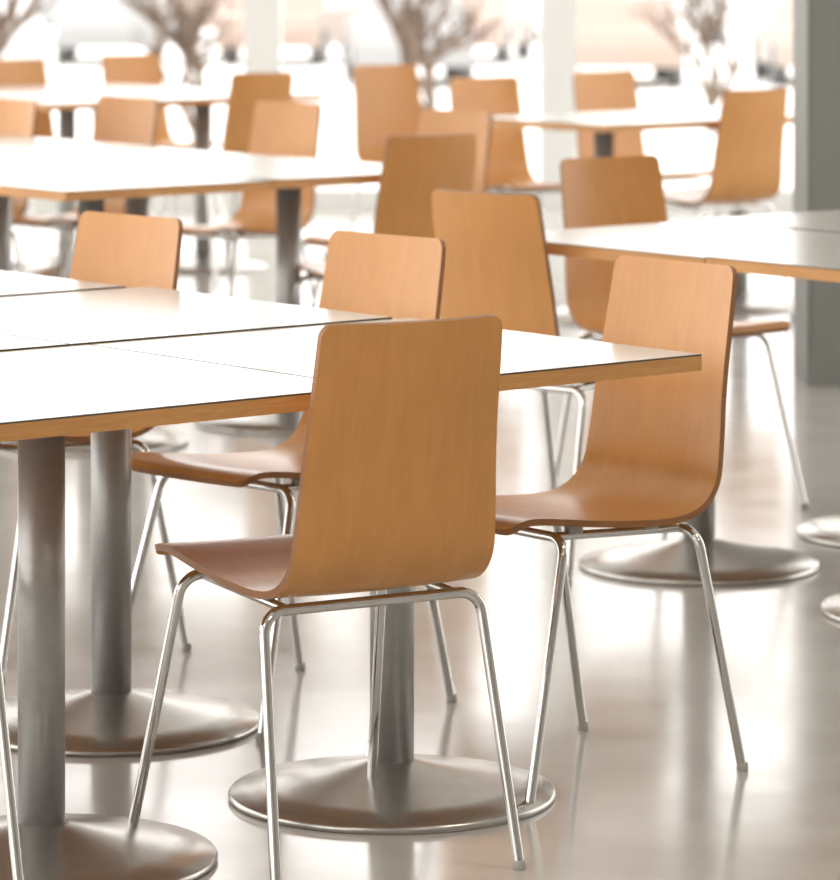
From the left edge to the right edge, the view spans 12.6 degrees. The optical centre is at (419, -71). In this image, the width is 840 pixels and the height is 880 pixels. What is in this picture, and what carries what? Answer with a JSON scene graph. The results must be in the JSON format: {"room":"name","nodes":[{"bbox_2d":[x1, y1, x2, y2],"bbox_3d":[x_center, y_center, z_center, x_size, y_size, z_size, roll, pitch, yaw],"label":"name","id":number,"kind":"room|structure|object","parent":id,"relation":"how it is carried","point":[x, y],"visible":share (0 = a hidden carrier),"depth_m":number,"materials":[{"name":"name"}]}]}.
{"room":"eatery","nodes":[
{"label":"eatery","id":0,"kind":"room"},
{"bbox_2d":[27,0,792,208],"bbox_3d":[-0.037,-0.847,19.870,14.075,4.600,0.220,0,0,0],"label":"window","id":1,"kind":"structure","parent":0,"point":[262,18],"depth_m":19.78,"materials":[{"name":"white paint"}]},
{"bbox_2d":[0,209,839,879],"bbox_3d":[0.000,1.513,7.500,14.000,0.120,25.000,0,0,0],"label":"floor","id":2,"kind":"structure","parent":0,"point":[653,789],"depth_m":7.51,"materials":[{"name":"concrete"}]},
{"bbox_2d":[0,652,23,879],"bbox_3d":[-0.875,1.020,5.797,0.461,0.866,0.555,0,0,-22],"label":"dining chair","id":3,"kind":"object","parent":2,"relation":"on","point":[5,750],"visible":1,"depth_m":5.69,"materials":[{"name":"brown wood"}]},
{"bbox_2d":[0,98,37,272],"bbox_3d":[-1.618,1.020,13.072,0.555,0.866,0.461,0,0,-42],"label":"dining chair","id":4,"kind":"object","parent":2,"relation":"on","point":[18,117],"visible":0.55,"depth_m":13.17,"materials":[{"name":"brown wood"}]},
{"bbox_2d":[0,58,57,259],"bbox_3d":[-1.686,1.020,17.090,0.461,0.866,0.555,0,0,-38],"label":"dining chair","id":5,"kind":"object","parent":2,"relation":"on","point":[13,72],"visible":0.17,"depth_m":17.32,"materials":[{"name":"brown wood"}]},
{"bbox_2d":[0,334,68,351],"bbox_3d":[-1.108,1.076,6.498,0.700,0.753,0.767,0,0,-39],"label":"dining table","id":6,"kind":"object","parent":2,"relation":"on","point":[7,342],"visible":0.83,"depth_m":6.42,"materials":[{"name":"white laminate"}]},
{"bbox_2d":[0,88,74,268],"bbox_3d":[-1.964,1.078,16.461,0.700,0.750,0.767,0,0,-40],"label":"dining table","id":7,"kind":"object","parent":2,"relation":"on","point":[3,91],"visible":0.51,"depth_m":16.44,"materials":[{"name":"white laminate"}]},
{"bbox_2d":[0,157,113,172],"bbox_3d":[-1.420,1.077,11.341,0.700,0.752,0.767,0,0,-40],"label":"dining table","id":8,"kind":"object","parent":2,"relation":"on","point":[7,164],"visible":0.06,"depth_m":11.30,"materials":[{"name":"white laminate"}]},
{"bbox_2d":[0,270,125,664],"bbox_3d":[-1.090,1.075,7.512,0.700,0.756,0.767,0,0,-40],"label":"dining table","id":9,"kind":"object","parent":2,"relation":"on","point":[11,283],"visible":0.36,"depth_m":7.45,"materials":[{"name":"white laminate"}]},
{"bbox_2d":[0,136,156,271],"bbox_3d":[-1.367,1.077,12.384,0.700,0.752,0.767,0,0,-40],"label":"dining table","id":10,"kind":"object","parent":2,"relation":"on","point":[23,144],"visible":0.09,"depth_m":12.35,"materials":[{"name":"white laminate"}]},
{"bbox_2d":[12,95,157,278],"bbox_3d":[-1.208,1.020,13.212,0.461,0.866,0.555,0,0,45],"label":"dining chair","id":11,"kind":"object","parent":2,"relation":"on","point":[118,119],"visible":0.47,"depth_m":13.35,"materials":[{"name":"brown wood"}]},
{"bbox_2d":[0,93,188,278],"bbox_3d":[-1.474,1.078,15.867,0.700,0.750,0.767,0,0,-40],"label":"dining table","id":12,"kind":"object","parent":2,"relation":"on","point":[66,105],"visible":0.34,"depth_m":15.83,"materials":[{"name":"white laminate"}]},
{"bbox_2d":[0,211,191,684],"bbox_3d":[-0.776,1.020,7.662,0.461,0.866,0.555,0,0,45],"label":"dining chair","id":13,"kind":"object","parent":2,"relation":"on","point":[126,250],"visible":0.33,"depth_m":7.80,"materials":[{"name":"brown wood"}]},
{"bbox_2d":[0,83,211,260],"bbox_3d":[-1.421,1.078,16.909,0.700,0.750,0.767,0,0,-40],"label":"dining table","id":14,"kind":"object","parent":2,"relation":"on","point":[110,87],"visible":0.07,"depth_m":16.85,"materials":[{"name":"white laminate"}]},
{"bbox_2d":[0,167,271,456],"bbox_3d":[-0.930,1.078,10.746,0.700,0.750,0.767,0,0,-40],"label":"dining table","id":15,"kind":"object","parent":2,"relation":"on","point":[89,187],"visible":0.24,"depth_m":10.62,"materials":[{"name":"white laminate"}]},
{"bbox_2d":[0,147,295,215],"bbox_3d":[-0.877,1.078,11.789,0.700,0.750,0.767,0,0,-40],"label":"dining table","id":16,"kind":"object","parent":2,"relation":"on","point":[149,155],"visible":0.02,"depth_m":11.77,"materials":[{"name":"white laminate"}]},
{"bbox_2d":[0,345,312,879],"bbox_3d":[-0.590,1.078,5.925,0.700,0.750,0.767,0,0,-39],"label":"dining table","id":17,"kind":"object","parent":2,"relation":"on","point":[47,395],"visible":0.91,"depth_m":5.89,"materials":[{"name":"white laminate"}]},
{"bbox_2d":[102,53,226,222],"bbox_3d":[-1.224,1.020,17.782,0.461,0.866,0.555,0,0,-35],"label":"dining chair","id":18,"kind":"object","parent":2,"relation":"on","point":[141,69],"visible":0.38,"depth_m":18.00,"materials":[{"name":"brown wood"}]},
{"bbox_2d":[0,286,391,757],"bbox_3d":[-0.564,1.076,6.946,0.700,0.753,0.767,0,0,-39],"label":"dining table","id":19,"kind":"object","parent":2,"relation":"on","point":[110,718],"visible":0.8,"depth_m":6.91,"materials":[{"name":"white laminate"}]},
{"bbox_2d":[92,89,322,273],"bbox_3d":[-0.930,1.078,16.314,0.700,0.750,0.767,0,0,-40],"label":"dining table","id":20,"kind":"object","parent":2,"relation":"on","point":[201,262],"visible":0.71,"depth_m":16.28,"materials":[{"name":"white laminate"}]},
{"bbox_2d":[156,71,292,283],"bbox_3d":[-0.814,1.020,15.904,0.461,0.866,0.555,0,0,-40],"label":"dining chair","id":21,"kind":"object","parent":2,"relation":"on","point":[246,89],"visible":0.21,"depth_m":15.66,"materials":[{"name":"brown wood"}]},
{"bbox_2d":[116,157,381,435],"bbox_3d":[-0.387,1.077,11.194,0.700,0.752,0.767,0,0,-40],"label":"dining table","id":22,"kind":"object","parent":2,"relation":"on","point":[288,176],"visible":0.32,"depth_m":11.16,"materials":[{"name":"white laminate"}]},
{"bbox_2d":[182,100,321,307],"bbox_3d":[-0.625,1.020,12.809,0.461,0.866,0.555,0,0,44],"label":"dining chair","id":23,"kind":"object","parent":2,"relation":"on","point":[284,129],"visible":0.7,"depth_m":12.96,"materials":[{"name":"brown wood"}]},
{"bbox_2d":[131,230,456,741],"bbox_3d":[-0.245,1.020,7.155,0.555,0.866,0.461,0,0,-44],"label":"dining chair","id":24,"kind":"object","parent":2,"relation":"on","point":[394,276],"visible":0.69,"depth_m":7.26,"materials":[{"name":"brown wood"}]},
{"bbox_2d":[128,314,525,879],"bbox_3d":[-0.139,1.020,5.960,0.461,0.866,0.555,0,0,-30],"label":"dining chair","id":25,"kind":"object","parent":2,"relation":"on","point":[397,485],"visible":0.98,"depth_m":5.77,"materials":[{"name":"brown wood"}]},
{"bbox_2d":[349,64,421,230],"bbox_3d":[-0.027,1.020,16.370,0.461,0.866,0.555,0,0,-30],"label":"dining chair","id":26,"kind":"object","parent":2,"relation":"on","point":[387,99],"visible":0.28,"depth_m":16.56,"materials":[{"name":"brown wood"}]},
{"bbox_2d":[295,133,476,300],"bbox_3d":[-0.113,1.020,11.138,0.461,0.866,0.555,0,0,-35],"label":"dining chair","id":27,"kind":"object","parent":2,"relation":"on","point":[413,167],"visible":0.37,"depth_m":10.91,"materials":[{"name":"brown wood"}]},
{"bbox_2d":[91,318,701,834],"bbox_3d":[-0.047,1.078,6.373,0.700,0.750,0.767,0,0,-40],"label":"dining table","id":28,"kind":"object","parent":2,"relation":"on","point":[411,793],"visible":0.71,"depth_m":6.29,"materials":[{"name":"white laminate"}]},
{"bbox_2d":[303,109,491,306],"bbox_3d":[-0.060,1.020,12.209,0.461,0.866,0.555,0,0,44],"label":"dining chair","id":29,"kind":"object","parent":2,"relation":"on","point":[431,121],"visible":0.23,"depth_m":12.32,"materials":[{"name":"brown wood"}]},
{"bbox_2d":[449,76,560,201],"bbox_3d":[0.381,1.020,14.970,0.461,0.866,0.555,0,0,-30],"label":"dining chair","id":30,"kind":"object","parent":2,"relation":"on","point":[508,172],"visible":0.62,"depth_m":15.18,"materials":[{"name":"brown wood"}]},
{"bbox_2d":[432,188,595,585],"bbox_3d":[0.316,1.020,8.728,0.461,0.866,0.555,0,0,42],"label":"dining chair","id":31,"kind":"object","parent":2,"relation":"on","point":[497,263],"visible":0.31,"depth_m":8.52,"materials":[{"name":"brown wood"}]},
{"bbox_2d":[365,255,748,802],"bbox_3d":[0.254,1.020,6.601,0.555,0.866,0.461,0,0,-38],"label":"dining chair","id":32,"kind":"object","parent":2,"relation":"on","point":[652,463],"visible":0.71,"depth_m":6.69,"materials":[{"name":"brown wood"}]},
{"bbox_2d":[491,111,718,324],"bbox_3d":[0.688,1.078,14.216,0.700,0.750,0.767,0,0,-40],"label":"dining table","id":33,"kind":"object","parent":2,"relation":"on","point":[603,124],"visible":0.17,"depth_m":14.09,"materials":[{"name":"white laminate"}]},
{"bbox_2d":[573,70,711,218],"bbox_3d":[0.912,1.020,15.652,0.461,0.866,0.555,0,0,-35],"label":"dining chair","id":34,"kind":"object","parent":2,"relation":"on","point":[594,91],"visible":0.43,"depth_m":15.85,"materials":[{"name":"brown wood"}]},
{"bbox_2d":[549,155,808,508],"bbox_3d":[0.634,1.020,9.639,0.461,0.866,0.555,0,0,-34],"label":"dining chair","id":35,"kind":"object","parent":2,"relation":"on","point":[620,190],"visible":0.43,"depth_m":9.78,"materials":[{"name":"brown wood"}]},
{"bbox_2d":[545,220,839,586],"bbox_3d":[0.637,1.078,8.680,0.700,0.750,0.767,0,0,-40],"label":"dining table","id":36,"kind":"object","parent":2,"relation":"on","point":[673,562],"visible":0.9,"depth_m":8.57,"materials":[{"name":"white laminate"}]},
{"bbox_2d":[608,107,792,313],"bbox_3d":[1.232,1.078,14.664,0.700,0.750,0.767,0,0,-40],"label":"dining table","id":37,"kind":"object","parent":2,"relation":"on","point":[747,301],"visible":0.37,"depth_m":14.57,"materials":[{"name":"white laminate"}]},
{"bbox_2d":[664,88,792,318],"bbox_3d":[1.090,1.020,14.262,0.461,0.866,0.555,0,0,-37],"label":"dining chair","id":38,"kind":"object","parent":2,"relation":"on","point":[747,165],"visible":0.82,"depth_m":14.08,"materials":[{"name":"brown wood"}]},
{"bbox_2d":[695,210,839,547],"bbox_3d":[1.180,1.077,9.128,0.700,0.752,0.767,0,0,-40],"label":"dining table","id":39,"kind":"object","parent":2,"relation":"on","point":[825,531],"visible":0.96,"depth_m":9.12,"materials":[{"name":"white laminate"}]},
{"bbox_2d":[706,246,839,622],"bbox_3d":[1.127,1.077,8.085,0.700,0.752,0.767,0,0,-40],"label":"dining table","id":40,"kind":"object","parent":2,"relation":"on","point":[821,264],"visible":0.99,"depth_m":8.05,"materials":[{"name":"white laminate"}]},
{"bbox_2d":[793,0,839,385],"bbox_3d":[1.510,-0.847,12.350,0.550,4.600,0.500,0,0,0],"label":"column","id":41,"kind":"structure","parent":2,"relation":"on","point":[816,23],"depth_m":12.10,"materials":[{"name":"paint"}]},
{"label":"outside","id":42,"kind":"structure","parent":0,"visible":0},
{"bbox_2d":[43,0,792,186],"bbox_3d":[0.000,2.453,140.000,300.000,0.200,240.000,0,0,0],"label":"ground","id":43,"kind":"structure","parent":42,"point":[676,150],"depth_m":56.77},
{"bbox_2d":[0,0,44,60],"bbox_3d":[-6.603,1.643,57.362,1.830,1.420,4.350,0,0,-7],"label":"building","id":44,"kind":"structure","parent":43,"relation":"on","point":[27,43],"depth_m":55.36,"materials":[{"name":"grey paint"}]},
{"bbox_2d":[0,0,55,56],"bbox_3d":[-4.104,1.026,37.886,1.596,2.789,2.012,0,0,0],"label":"bare tree","id":45,"kind":"object","parent":43,"relation":"on","point":[10,14],"visible":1,"depth_m":38.06,"materials":[{"name":"brown plant"}]},
{"bbox_2d":[37,0,61,28],"bbox_3d":[-7.598,1.643,80.340,1.830,1.420,4.350,0,0,4],"label":"building","id":46,"kind":"structure","parent":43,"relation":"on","point":[48,16],"depth_m":78.20,"materials":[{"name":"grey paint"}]},
{"bbox_2d":[55,0,164,64],"bbox_3d":[-5.501,1.643,67.803,1.830,1.420,4.350,0,0,-2],"label":"building","id":47,"kind":"structure","parent":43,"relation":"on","point":[79,23],"depth_m":65.71,"materials":[{"name":"grey paint"}]},
{"bbox_2d":[119,0,241,141],"bbox_3d":[-2.351,1.244,36.729,1.462,2.334,1.033,0,0,42],"label":"bare tree","id":48,"kind":"object","parent":43,"relation":"on","point":[190,32],"visible":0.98,"depth_m":36.81,"materials":[{"name":"brown plant"}]},
{"bbox_2d":[162,0,232,40],"bbox_3d":[-4.404,1.643,80.260,1.830,1.420,4.350,0,0,-8],"label":"building","id":49,"kind":"structure","parent":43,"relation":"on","point":[223,6],"depth_m":78.17,"materials":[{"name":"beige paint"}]},
{"bbox_2d":[215,0,351,64],"bbox_3d":[-2.296,1.643,67.615,1.830,1.420,4.350,0,0,10],"label":"building","id":50,"kind":"structure","parent":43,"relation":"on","point":[316,25],"depth_m":65.94,"materials":[{"name":"beige paint"}]},
{"bbox_2d":[343,0,474,85],"bbox_3d":[-0.202,1.643,58.548,1.830,1.420,4.350,0,0,-4],"label":"building","id":51,"kind":"structure","parent":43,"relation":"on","point":[369,39],"depth_m":56.73,"materials":[{"name":"grey paint"}]},
{"bbox_2d":[376,0,503,109],"bbox_3d":[0.121,0.981,34.489,1.383,2.864,2.144,0,0,25],"label":"bare tree","id":52,"kind":"object","parent":43,"relation":"on","point":[408,42],"visible":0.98,"depth_m":34.03,"materials":[{"name":"brown plant"}]},
{"bbox_2d":[460,0,533,63],"bbox_3d":[0.904,1.643,68.392,1.830,1.420,4.350,0,0,9],"label":"building","id":53,"kind":"structure","parent":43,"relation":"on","point":[517,26],"depth_m":67.15,"materials":[{"name":"beige paint"}]},
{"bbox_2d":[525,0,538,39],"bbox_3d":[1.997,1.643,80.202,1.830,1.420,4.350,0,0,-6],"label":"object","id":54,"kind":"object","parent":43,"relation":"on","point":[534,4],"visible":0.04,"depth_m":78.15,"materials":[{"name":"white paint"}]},
{"bbox_2d":[577,0,684,86],"bbox_3d":[3.000,1.643,58.158,1.830,1.420,4.350,0,0,-1],"label":"building","id":55,"kind":"structure","parent":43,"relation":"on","point":[608,36],"depth_m":56.11,"materials":[{"name":"beige paint"}]},
{"bbox_2d":[625,0,756,133],"bbox_3d":[3.226,1.355,44.012,1.190,2.132,2.066,0,0,-22],"label":"bare tree","id":56,"kind":"object","parent":43,"relation":"on","point":[712,94],"visible":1,"depth_m":43.88,"materials":[{"name":"brown plant"}]},
{"bbox_2d":[670,0,716,44],"bbox_3d":[5.200,1.643,79.432,1.830,1.420,4.350,0,0,1],"label":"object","id":57,"kind":"object","parent":43,"relation":"on","point":[684,24],"visible":0.06,"depth_m":77.33,"materials":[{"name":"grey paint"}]},
{"bbox_2d":[751,0,792,85],"bbox_3d":[6.200,1.643,58.787,1.830,1.420,4.350,0,0,0],"label":"building","id":58,"kind":"structure","parent":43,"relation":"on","point":[772,28],"depth_m":57.75,"materials":[{"name":"beige paint"}]}
]}

